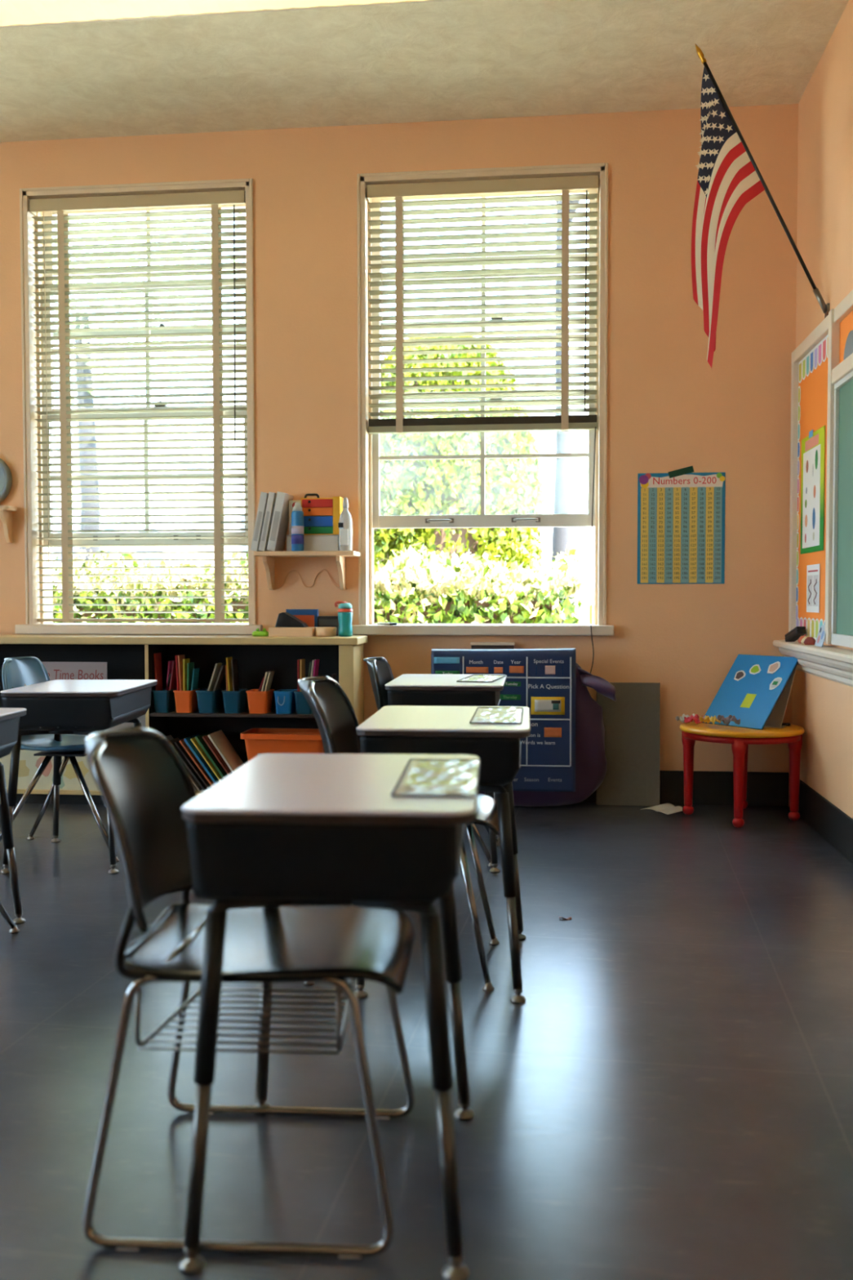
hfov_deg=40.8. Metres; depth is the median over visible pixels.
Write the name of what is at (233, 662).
book
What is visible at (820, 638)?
photo card
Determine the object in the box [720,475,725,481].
picture
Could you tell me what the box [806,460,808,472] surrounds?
picture
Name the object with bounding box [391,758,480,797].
pouch
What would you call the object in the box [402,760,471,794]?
print
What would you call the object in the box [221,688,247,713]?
storage bin
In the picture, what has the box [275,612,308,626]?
case
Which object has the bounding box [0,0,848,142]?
ceiling
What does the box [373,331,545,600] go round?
tree
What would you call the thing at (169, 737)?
book
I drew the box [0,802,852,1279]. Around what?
floor
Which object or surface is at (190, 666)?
book
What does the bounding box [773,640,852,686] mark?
ledge
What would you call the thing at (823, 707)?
wall
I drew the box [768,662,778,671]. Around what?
picture
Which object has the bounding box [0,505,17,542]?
shelf
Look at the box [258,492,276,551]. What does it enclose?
ring binder
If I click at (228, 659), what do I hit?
book
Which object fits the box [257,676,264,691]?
book
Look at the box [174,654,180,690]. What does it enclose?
book
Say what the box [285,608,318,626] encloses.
box
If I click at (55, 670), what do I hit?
paper sign
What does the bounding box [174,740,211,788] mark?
book
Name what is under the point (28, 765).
map poster
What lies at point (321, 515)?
drawer unit
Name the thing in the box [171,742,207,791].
book
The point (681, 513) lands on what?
poster
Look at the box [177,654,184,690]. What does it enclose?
book
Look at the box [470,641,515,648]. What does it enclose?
wall box
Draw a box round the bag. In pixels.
[477,662,617,806]
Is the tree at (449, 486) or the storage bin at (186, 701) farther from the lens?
the tree at (449, 486)
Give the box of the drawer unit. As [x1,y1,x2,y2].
[301,493,343,534]
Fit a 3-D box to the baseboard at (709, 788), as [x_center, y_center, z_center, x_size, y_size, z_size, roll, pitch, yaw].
[0.763,0.743,5.836,2.101,0.171,0.013,0,2,6]
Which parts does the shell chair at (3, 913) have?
leg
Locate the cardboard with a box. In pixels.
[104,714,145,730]
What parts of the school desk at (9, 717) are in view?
leg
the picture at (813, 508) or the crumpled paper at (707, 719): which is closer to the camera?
the picture at (813, 508)
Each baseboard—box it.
[580,770,788,806]
[789,779,852,863]
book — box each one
[153,653,162,690]
[164,673,170,690]
[164,734,196,790]
[165,660,175,690]
[168,661,176,690]
[168,737,202,791]
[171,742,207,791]
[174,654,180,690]
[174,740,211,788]
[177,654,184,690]
[178,738,214,786]
[182,658,189,690]
[183,733,218,783]
[186,662,194,690]
[190,737,222,781]
[191,667,199,690]
[194,731,227,778]
[202,731,231,775]
[207,662,222,690]
[207,729,244,772]
[213,665,225,690]
[225,665,228,690]
[226,657,232,691]
[231,658,239,691]
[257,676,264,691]
[261,671,270,691]
[264,671,274,691]
[293,615,314,626]
[297,658,302,691]
[299,658,305,691]
[307,661,311,677]
[310,659,315,676]
[312,659,319,676]
[330,673,336,679]
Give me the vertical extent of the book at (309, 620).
0.085 m
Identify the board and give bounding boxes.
[595,682,660,806]
[702,653,798,729]
[788,315,828,640]
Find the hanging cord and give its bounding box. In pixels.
[590,426,595,673]
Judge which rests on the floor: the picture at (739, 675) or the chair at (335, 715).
the chair at (335, 715)
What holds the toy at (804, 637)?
on the ledge
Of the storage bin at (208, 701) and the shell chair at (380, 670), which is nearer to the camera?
the shell chair at (380, 670)
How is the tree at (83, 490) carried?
on the ground
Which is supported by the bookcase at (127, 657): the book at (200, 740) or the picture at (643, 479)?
the book at (200, 740)
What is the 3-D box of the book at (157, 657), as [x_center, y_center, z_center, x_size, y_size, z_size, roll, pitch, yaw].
[-1.358,0.209,5.808,0.009,0.285,0.085,-2,2,7]
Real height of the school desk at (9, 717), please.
0.692 m
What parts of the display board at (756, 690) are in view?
panel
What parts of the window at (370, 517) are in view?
sill, sash, sash, sash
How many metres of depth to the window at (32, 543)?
6.12 m
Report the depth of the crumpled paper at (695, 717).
5.43 m
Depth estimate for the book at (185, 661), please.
5.75 m
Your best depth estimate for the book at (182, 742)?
5.74 m
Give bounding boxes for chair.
[0,656,119,862]
[0,799,19,933]
[81,725,416,1258]
[297,675,499,991]
[363,657,500,866]
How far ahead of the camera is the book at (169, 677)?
5.76 m
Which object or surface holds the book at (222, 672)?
in the storage bin at (208, 701)
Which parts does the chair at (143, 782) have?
post, backrest, seat rail, post, sled frame, seat, sled frame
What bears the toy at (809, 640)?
on the ledge
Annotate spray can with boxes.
[291,502,303,551]
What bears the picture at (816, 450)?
attached to the poster at (812, 491)
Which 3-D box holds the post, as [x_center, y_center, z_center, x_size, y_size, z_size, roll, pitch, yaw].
[1.446,0.256,9.615,0.180,1.100,0.200,0,2,6]
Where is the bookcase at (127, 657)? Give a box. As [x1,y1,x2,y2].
[0,634,368,804]
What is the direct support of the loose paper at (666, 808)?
on the floor
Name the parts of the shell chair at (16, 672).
leg, leg, seat plate, leg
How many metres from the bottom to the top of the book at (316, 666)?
0.256 m
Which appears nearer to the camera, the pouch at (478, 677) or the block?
the pouch at (478, 677)
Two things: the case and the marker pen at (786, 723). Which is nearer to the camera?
the marker pen at (786, 723)
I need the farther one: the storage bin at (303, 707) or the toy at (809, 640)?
the storage bin at (303, 707)
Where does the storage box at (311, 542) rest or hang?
on the wall shelf at (268, 557)
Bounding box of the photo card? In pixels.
[814,624,826,647]
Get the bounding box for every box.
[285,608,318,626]
[286,534,338,551]
[288,500,301,534]
[317,616,338,635]
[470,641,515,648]
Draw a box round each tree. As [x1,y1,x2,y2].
[51,405,224,600]
[53,213,245,595]
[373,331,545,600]
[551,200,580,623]
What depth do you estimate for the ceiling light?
4.57 m
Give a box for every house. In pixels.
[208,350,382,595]
[519,386,595,623]
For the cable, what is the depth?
5.95 m
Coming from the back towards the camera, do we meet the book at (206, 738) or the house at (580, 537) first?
the house at (580, 537)
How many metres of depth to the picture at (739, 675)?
5.58 m
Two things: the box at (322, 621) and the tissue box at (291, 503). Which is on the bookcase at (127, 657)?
the box at (322, 621)
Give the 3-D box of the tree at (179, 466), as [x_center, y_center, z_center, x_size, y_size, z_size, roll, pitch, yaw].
[-6.647,-2.502,27.303,3.500,5.300,5.400,0,2,6]
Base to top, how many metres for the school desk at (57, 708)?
0.696 m
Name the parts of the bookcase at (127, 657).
shelf, panel, shelf, panel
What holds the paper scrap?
on the floor
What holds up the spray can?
on the wall shelf at (268, 557)
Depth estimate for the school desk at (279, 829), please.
1.77 m
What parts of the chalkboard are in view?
frame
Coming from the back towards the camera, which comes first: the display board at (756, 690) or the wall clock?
the wall clock
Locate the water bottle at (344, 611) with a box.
[334,600,352,636]
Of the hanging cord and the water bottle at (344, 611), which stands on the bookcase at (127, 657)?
the water bottle at (344, 611)
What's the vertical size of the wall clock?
0.276 m
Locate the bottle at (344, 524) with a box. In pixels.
[337,497,352,551]
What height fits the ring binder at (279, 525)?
0.300 m
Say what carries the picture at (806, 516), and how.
on the poster at (812, 491)
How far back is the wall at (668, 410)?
5.77 m
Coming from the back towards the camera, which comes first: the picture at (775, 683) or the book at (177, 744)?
the book at (177, 744)
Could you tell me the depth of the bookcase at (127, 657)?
5.92 m
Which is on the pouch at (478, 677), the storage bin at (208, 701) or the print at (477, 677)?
the print at (477, 677)
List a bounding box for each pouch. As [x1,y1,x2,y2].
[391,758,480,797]
[456,674,506,682]
[469,706,523,724]
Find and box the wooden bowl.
[315,626,336,636]
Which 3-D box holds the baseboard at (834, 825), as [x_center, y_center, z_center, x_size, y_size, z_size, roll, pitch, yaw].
[1.173,0.959,0.086,0.012,0.171,11.324,0,2,6]
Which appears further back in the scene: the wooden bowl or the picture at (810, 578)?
the wooden bowl
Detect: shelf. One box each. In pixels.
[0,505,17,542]
[253,551,360,590]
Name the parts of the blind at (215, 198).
lift cord, rail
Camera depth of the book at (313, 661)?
5.67 m
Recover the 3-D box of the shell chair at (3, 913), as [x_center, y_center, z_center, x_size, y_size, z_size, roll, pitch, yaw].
[-1.579,0.523,3.428,0.562,0.800,0.438,0,2,6]
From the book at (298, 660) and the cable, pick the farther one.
the cable
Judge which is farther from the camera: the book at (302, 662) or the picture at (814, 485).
the book at (302, 662)
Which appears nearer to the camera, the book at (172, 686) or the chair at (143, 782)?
the chair at (143, 782)
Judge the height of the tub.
0.298 m
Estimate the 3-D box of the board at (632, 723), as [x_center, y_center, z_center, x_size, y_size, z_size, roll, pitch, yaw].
[1.014,0.523,5.764,0.316,0.617,0.058,0,2,7]
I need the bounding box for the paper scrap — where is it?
[559,916,571,919]
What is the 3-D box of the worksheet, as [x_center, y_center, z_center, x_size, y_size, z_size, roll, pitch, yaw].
[1.749,-0.233,5.185,0.005,0.216,0.260,0,2,6]
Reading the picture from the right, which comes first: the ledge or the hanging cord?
the ledge
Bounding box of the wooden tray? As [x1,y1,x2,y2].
[268,626,315,636]
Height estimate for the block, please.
0.040 m
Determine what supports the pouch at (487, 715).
on the school desk at (393, 729)
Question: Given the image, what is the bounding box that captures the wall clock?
[0,458,12,502]
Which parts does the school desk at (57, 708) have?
leg, leg, leg, leg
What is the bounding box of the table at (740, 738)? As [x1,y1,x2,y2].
[680,721,804,827]
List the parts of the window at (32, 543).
sill, sash, sash, sash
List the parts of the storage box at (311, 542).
lid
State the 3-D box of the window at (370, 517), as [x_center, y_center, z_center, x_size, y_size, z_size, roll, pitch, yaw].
[0.290,-1.205,5.954,1.349,2.356,0.360,0,2,6]
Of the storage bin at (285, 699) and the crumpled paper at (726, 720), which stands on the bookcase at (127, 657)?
the storage bin at (285, 699)
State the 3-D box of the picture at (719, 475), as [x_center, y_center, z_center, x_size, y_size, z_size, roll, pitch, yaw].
[1.458,-0.820,5.701,0.028,0.028,0.001,0,2,6]
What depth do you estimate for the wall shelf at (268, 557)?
5.82 m
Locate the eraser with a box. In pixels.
[785,626,806,641]
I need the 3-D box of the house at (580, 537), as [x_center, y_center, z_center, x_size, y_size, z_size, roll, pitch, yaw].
[4.067,-1.932,21.088,5.700,4.600,5.060,0,2,6]
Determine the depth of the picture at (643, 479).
5.74 m
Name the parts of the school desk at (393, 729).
leg, leg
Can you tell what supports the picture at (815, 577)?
attached to the worksheet
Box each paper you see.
[640,803,683,814]
[675,713,694,722]
[684,714,706,724]
[698,715,720,724]
[716,715,740,724]
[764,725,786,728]
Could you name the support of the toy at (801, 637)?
on the ledge
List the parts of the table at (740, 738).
leg, leg, leg, leg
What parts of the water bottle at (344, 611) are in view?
spout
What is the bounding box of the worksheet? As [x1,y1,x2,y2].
[806,564,820,613]
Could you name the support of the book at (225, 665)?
in the storage bin at (234, 702)
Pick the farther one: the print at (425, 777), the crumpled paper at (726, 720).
the crumpled paper at (726, 720)
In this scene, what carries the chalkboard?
attached to the wall at (823, 707)
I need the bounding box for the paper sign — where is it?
[41,662,106,680]
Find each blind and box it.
[29,190,248,622]
[366,175,599,434]
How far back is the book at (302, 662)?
5.70 m
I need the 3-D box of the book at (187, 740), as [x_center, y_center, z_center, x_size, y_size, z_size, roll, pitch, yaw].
[-1.107,0.621,5.830,0.198,0.266,0.210,0,2,6]
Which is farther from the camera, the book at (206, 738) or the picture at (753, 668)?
the book at (206, 738)
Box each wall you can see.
[0,103,798,806]
[791,0,852,818]
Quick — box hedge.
[52,542,584,623]
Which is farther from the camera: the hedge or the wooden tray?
the hedge
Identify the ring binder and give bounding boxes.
[250,492,268,551]
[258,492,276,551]
[266,491,293,551]
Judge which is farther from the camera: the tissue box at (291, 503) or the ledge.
the tissue box at (291, 503)
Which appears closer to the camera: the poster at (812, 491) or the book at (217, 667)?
the poster at (812, 491)
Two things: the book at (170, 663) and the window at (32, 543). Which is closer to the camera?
the book at (170, 663)
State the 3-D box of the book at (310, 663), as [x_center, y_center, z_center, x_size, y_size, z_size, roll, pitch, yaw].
[-0.585,0.231,5.721,0.038,0.246,0.085,0,2,6]
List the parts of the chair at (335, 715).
backrest, leg, leg, seat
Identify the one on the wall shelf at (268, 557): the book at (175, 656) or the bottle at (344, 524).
the bottle at (344, 524)
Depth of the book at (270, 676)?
5.72 m
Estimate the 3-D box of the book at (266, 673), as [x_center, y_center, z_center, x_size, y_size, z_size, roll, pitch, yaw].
[-0.816,0.256,5.748,0.056,0.196,0.085,0,2,6]
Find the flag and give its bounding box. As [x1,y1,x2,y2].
[691,44,830,368]
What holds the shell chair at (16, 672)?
on the floor
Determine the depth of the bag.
5.66 m
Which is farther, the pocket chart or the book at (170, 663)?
the book at (170, 663)
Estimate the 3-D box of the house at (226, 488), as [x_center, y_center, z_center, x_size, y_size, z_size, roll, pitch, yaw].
[-2.561,-3.577,27.804,3.900,7.400,5.400,0,2,6]
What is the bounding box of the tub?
[240,728,324,761]
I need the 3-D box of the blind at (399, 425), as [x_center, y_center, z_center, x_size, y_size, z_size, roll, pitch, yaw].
[0.282,-1.700,5.849,1.176,1.265,0.076,0,2,6]
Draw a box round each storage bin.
[151,688,177,712]
[173,688,199,712]
[195,688,222,713]
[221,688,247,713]
[245,688,274,713]
[273,688,297,714]
[293,690,312,714]
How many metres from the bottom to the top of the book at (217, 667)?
0.237 m
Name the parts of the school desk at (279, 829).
leg, leg, leg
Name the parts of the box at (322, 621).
panel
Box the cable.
[274,568,347,590]
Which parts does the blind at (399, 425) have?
lift cord, rail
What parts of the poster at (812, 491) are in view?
white panel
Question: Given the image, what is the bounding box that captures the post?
[587,604,594,623]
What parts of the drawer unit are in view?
handle, drawer, drawer, drawer, drawer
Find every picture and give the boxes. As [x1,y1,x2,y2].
[639,475,648,484]
[640,482,648,488]
[644,473,651,479]
[716,472,722,478]
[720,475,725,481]
[735,671,743,679]
[751,666,759,672]
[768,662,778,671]
[771,679,780,688]
[804,515,807,527]
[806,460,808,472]
[807,575,813,606]
[812,507,815,528]
[813,484,815,497]
[813,574,818,606]
[815,448,817,469]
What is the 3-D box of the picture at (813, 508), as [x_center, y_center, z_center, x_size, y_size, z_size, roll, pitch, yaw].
[1.746,-0.547,5.164,0.001,0.100,0.060,0,2,6]
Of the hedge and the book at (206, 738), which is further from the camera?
the hedge
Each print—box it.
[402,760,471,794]
[463,675,501,681]
[476,708,517,722]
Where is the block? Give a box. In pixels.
[252,628,268,636]
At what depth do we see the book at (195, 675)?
5.77 m
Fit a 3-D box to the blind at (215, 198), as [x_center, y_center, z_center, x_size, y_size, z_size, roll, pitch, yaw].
[-1.516,-1.215,6.072,1.169,2.244,0.076,0,2,6]
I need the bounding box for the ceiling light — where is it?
[0,0,457,27]
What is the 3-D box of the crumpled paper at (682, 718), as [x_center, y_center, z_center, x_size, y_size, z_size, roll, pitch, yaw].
[1.262,0.378,5.525,0.103,0.041,0.071,-1,2,-13]
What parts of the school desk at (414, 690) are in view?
leg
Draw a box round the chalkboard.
[824,289,852,648]
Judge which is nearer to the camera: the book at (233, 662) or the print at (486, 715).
the print at (486, 715)
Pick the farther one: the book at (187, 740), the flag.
the book at (187, 740)
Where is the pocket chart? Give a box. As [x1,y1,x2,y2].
[431,648,576,791]
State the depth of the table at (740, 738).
5.29 m
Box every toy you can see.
[798,635,804,643]
[800,636,807,644]
[804,636,815,644]
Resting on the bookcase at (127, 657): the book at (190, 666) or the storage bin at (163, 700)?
the storage bin at (163, 700)
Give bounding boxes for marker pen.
[377,622,397,625]
[782,722,791,725]
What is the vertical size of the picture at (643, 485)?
0.040 m
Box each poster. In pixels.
[0,750,98,790]
[637,465,725,583]
[800,425,825,554]
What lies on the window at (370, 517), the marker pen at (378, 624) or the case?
the marker pen at (378, 624)
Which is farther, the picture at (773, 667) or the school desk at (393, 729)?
the picture at (773, 667)
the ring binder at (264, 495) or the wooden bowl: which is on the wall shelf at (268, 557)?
the ring binder at (264, 495)
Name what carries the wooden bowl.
on the bookcase at (127, 657)
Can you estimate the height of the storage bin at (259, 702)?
0.112 m
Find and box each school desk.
[0,680,157,874]
[0,707,26,924]
[177,753,479,1279]
[354,705,530,1003]
[384,674,506,872]
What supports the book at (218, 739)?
on the bookcase at (127, 657)
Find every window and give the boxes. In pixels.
[14,177,262,635]
[351,162,614,635]
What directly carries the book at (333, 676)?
in the storage bin
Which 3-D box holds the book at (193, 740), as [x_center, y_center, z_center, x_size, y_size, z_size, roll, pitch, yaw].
[-1.075,0.621,5.827,0.193,0.265,0.210,0,2,6]
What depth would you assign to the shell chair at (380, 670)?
4.58 m
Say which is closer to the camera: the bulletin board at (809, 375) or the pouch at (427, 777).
the pouch at (427, 777)
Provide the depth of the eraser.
5.31 m
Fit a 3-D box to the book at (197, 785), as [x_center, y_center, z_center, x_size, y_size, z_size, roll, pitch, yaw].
[-1.216,0.632,5.843,0.189,0.243,0.210,0,2,6]
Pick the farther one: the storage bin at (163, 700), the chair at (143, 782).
the storage bin at (163, 700)
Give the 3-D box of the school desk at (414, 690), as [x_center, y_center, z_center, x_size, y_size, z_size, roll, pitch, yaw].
[0.085,0.517,4.653,0.466,0.716,0.624,0,2,5]
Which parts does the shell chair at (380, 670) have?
leg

